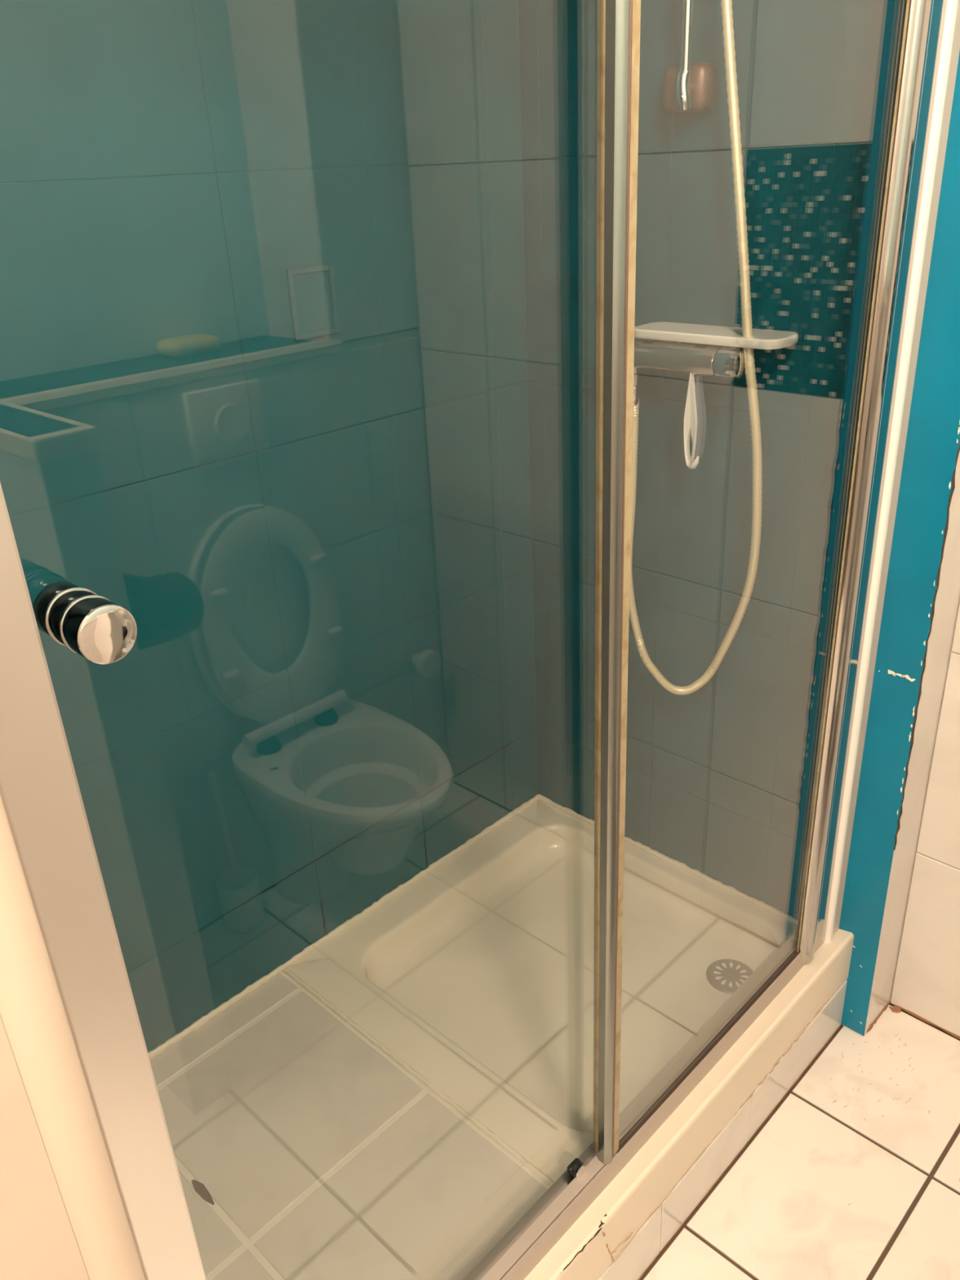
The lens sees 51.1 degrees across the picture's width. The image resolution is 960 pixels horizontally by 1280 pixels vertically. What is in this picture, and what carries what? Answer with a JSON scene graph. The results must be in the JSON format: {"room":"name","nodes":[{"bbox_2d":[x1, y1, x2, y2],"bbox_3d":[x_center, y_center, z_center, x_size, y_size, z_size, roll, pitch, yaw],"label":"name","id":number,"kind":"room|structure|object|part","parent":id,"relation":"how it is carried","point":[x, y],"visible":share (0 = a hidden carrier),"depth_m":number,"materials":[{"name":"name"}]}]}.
{"room":"bathroom","nodes":[
{"label":"bathroom","id":0,"kind":"room"},
{"bbox_2d":[0,1014,89,1279],"bbox_3d":[-0.636,0.172,0.278,0.140,2.450,0.858,20,34,40],"label":"wall","id":1,"kind":"structure","parent":0,"point":[38,1242],"depth_m":0.64,"materials":[{"name":"white paint"}]},
{"bbox_2d":[0,794,145,1279],"bbox_3d":[-0.326,0.022,0.561,0.144,2.450,0.036,20,34,40],"label":"trim","id":2,"kind":"structure","parent":1,"relation":"attached to","point":[33,1013],"depth_m":0.63,"materials":[{"name":"beige paint"}]},
{"bbox_2d":[0,0,537,1052],"bbox_3d":[-0.395,-0.392,1.439,0.122,2.450,1.655,20,34,40],"label":"wall","id":3,"kind":"structure","parent":0,"point":[317,550],"depth_m":1.51,"materials":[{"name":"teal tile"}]},
{"bbox_2d":[147,794,537,1059],"bbox_3d":[-0.300,0.559,1.846,0.014,0.015,1.244,20,34,40],"label":"bead","id":4,"kind":"object","parent":3,"relation":"attached to","point":[264,979],"visible":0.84,"depth_m":1.86,"materials":[{"name":"beige"}]},
{"bbox_2d":[150,969,550,1279],"bbox_3d":[-0.321,0.834,1.435,0.654,0.135,0.582,20,34,40],"label":"floor","id":5,"kind":"structure","parent":0,"point":[303,1150],"depth_m":1.45,"materials":[{"name":"beige tile"}]},
{"bbox_2d":[517,0,903,919],"bbox_3d":[0.357,-0.521,1.633,0.654,2.450,0.120,20,34,40],"label":"wall","id":6,"kind":"structure","parent":0,"point":[720,775],"depth_m":1.63,"materials":[{"name":"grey tile"}]},
{"bbox_2d":[633,338,745,468],"bbox_3d":[0.314,-0.381,1.586,0.249,0.196,0.094,20,34,40],"label":"shower mixer","id":7,"kind":"object","parent":6,"relation":"attached to","point":[726,362],"depth_m":1.53,"materials":[{"name":"grey metal"}]},
{"bbox_2d":[633,367,641,387],"bbox_3d":[0.245,-0.422,1.603,0.024,0.034,0.024,20,34,40],"label":"outlet","id":8,"kind":"object","parent":7,"relation":"attached to","point":[637,374],"depth_m":1.59,"materials":[{"name":"metal"}]},
{"bbox_3d":[0.330,-0.336,1.544,0.032,0.150,0.022,20,34,40],"label":"loop handle","id":9,"kind":"part","parent":7,"relation":"part of","materials":[{"name":"white plastic"}]},
{"bbox_2d":[629,0,762,695],"bbox_3d":[0.325,-0.458,1.506,0.257,1.237,0.028,20,34,40],"label":"shower hose","id":10,"kind":"object","parent":7,"relation":"attached to","point":[726,13],"visible":0.84,"depth_m":1.49,"materials":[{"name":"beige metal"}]},
{"bbox_2d":[634,321,798,349],"bbox_3d":[0.349,-0.459,1.512,0.257,0.015,0.083,20,34,40],"label":"shelf","id":11,"kind":"object","parent":7,"relation":"on","point":[762,339],"visible":0.91,"depth_m":1.49,"materials":[{"name":"white plastic"}]},
{"bbox_3d":[0.371,-0.406,1.475,0.039,0.046,0.046,20,34,40],"label":"control knob","id":12,"kind":"part","parent":7,"relation":"part of","materials":[{"name":"silver metal"}]},
{"bbox_2d":[662,0,716,114],"bbox_3d":[0.278,-0.991,1.321,0.076,0.528,0.068,20,34,40],"label":"riser rail","id":13,"kind":"object","parent":6,"relation":"attached to","point":[688,87],"visible":1,"depth_m":1.40,"materials":[{"name":"silver metal"}]},
{"bbox_2d":[796,0,959,942],"bbox_3d":[0.542,-0.489,1.297,0.060,2.238,0.021,20,34,40],"label":"trim","id":14,"kind":"structure","parent":6,"relation":"attached to","point":[952,6],"depth_m":1.36,"materials":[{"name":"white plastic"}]},
{"bbox_2d":[640,1002,959,1279],"bbox_3d":[0.384,1.228,0.874,1.290,0.060,2.316,20,34,40],"label":"floor","id":15,"kind":"structure","parent":0,"point":[854,1174],"depth_m":1.58,"materials":[{"name":"white tile"}]},
{"bbox_2d":[285,799,797,1182],"bbox_3d":[0.126,0.612,1.843,0.650,0.125,0.697,20,34,40],"label":"shower tray","id":16,"kind":"object","parent":15,"relation":"on","point":[477,975],"visible":0.77,"depth_m":1.83,"materials":[{"name":"beige ceramic"}]},
{"bbox_2d":[282,967,554,1186],"bbox_3d":[-0.121,0.675,1.592,0.643,0.011,0.011,20,34,40],"label":"bead","id":17,"kind":"object","parent":16,"relation":"on","point":[433,1088],"visible":0.98,"depth_m":1.55,"materials":[{"name":"beige"}]},
{"bbox_2d":[537,794,797,924],"bbox_3d":[0.358,0.435,2.039,0.634,0.014,0.014,20,34,40],"label":"bead","id":18,"kind":"object","parent":16,"relation":"attached to","point":[682,866],"visible":0.85,"depth_m":1.99,"materials":[{"name":"beige"}]},
{"bbox_2d":[524,928,853,1279],"bbox_3d":[0.198,0.817,1.434,0.086,0.221,1.266,20,34,40],"label":"shower curb","id":19,"kind":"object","parent":15,"relation":"on","point":[626,1228],"depth_m":1.50,"materials":[{"name":"white ceramic"}]},
{"bbox_2d":[0,0,946,1279],"bbox_3d":[0.129,-0.071,0.998,0.070,1.778,1.214,20,34,40],"label":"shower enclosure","id":20,"kind":"object","parent":19,"relation":"on","point":[40,792],"visible":0.98,"depth_m":1.12,"materials":[{"name":"beige"}]},
{"bbox_2d":[32,0,605,1185],"bbox_3d":[-0.058,0.040,0.821,0.069,1.740,0.620,20,34,40],"label":"sliding door","id":21,"kind":"structure","parent":20,"relation":"attached to","point":[100,630],"depth_m":0.86,"materials":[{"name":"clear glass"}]},
{"bbox_3d":[-0.236,-0.011,0.597,0.060,0.036,0.036,20,34,40],"label":"knob","id":22,"kind":"part","parent":21,"relation":"part of","materials":[{"name":"black metal"}]},
{"bbox_2d":[598,0,640,1164],"bbox_3d":[0.312,-0.152,1.159,0.016,1.716,0.536,20,34,40],"label":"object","id":23,"kind":"structure","parent":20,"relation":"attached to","point":[623,17],"depth_m":0.96,"materials":[{"name":"grey metal"}]},
{"bbox_3d":[0.148,0.721,1.364,0.052,0.032,1.173,20,34,40],"label":"rail","id":24,"kind":"part","parent":20,"relation":"part of","materials":[{"name":"beige"}]},
{"bbox_2d":[839,51,959,1039],"bbox_3d":[0.932,-0.352,1.215,0.800,2.452,0.274,20,34,40],"label":"wall pier","id":25,"kind":"object","parent":15,"relation":"on","point":[922,599],"visible":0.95,"depth_m":1.52,"materials":[{"name":"blue paint"}]},
{"bbox_2d":[890,600,959,1036],"bbox_3d":[1.207,-0.284,1.040,1.244,2.450,0.162,20,34,40],"label":"wall","id":26,"kind":"structure","parent":0,"point":[926,984],"depth_m":1.75,"materials":[{"name":"beige tile"}]}
]}

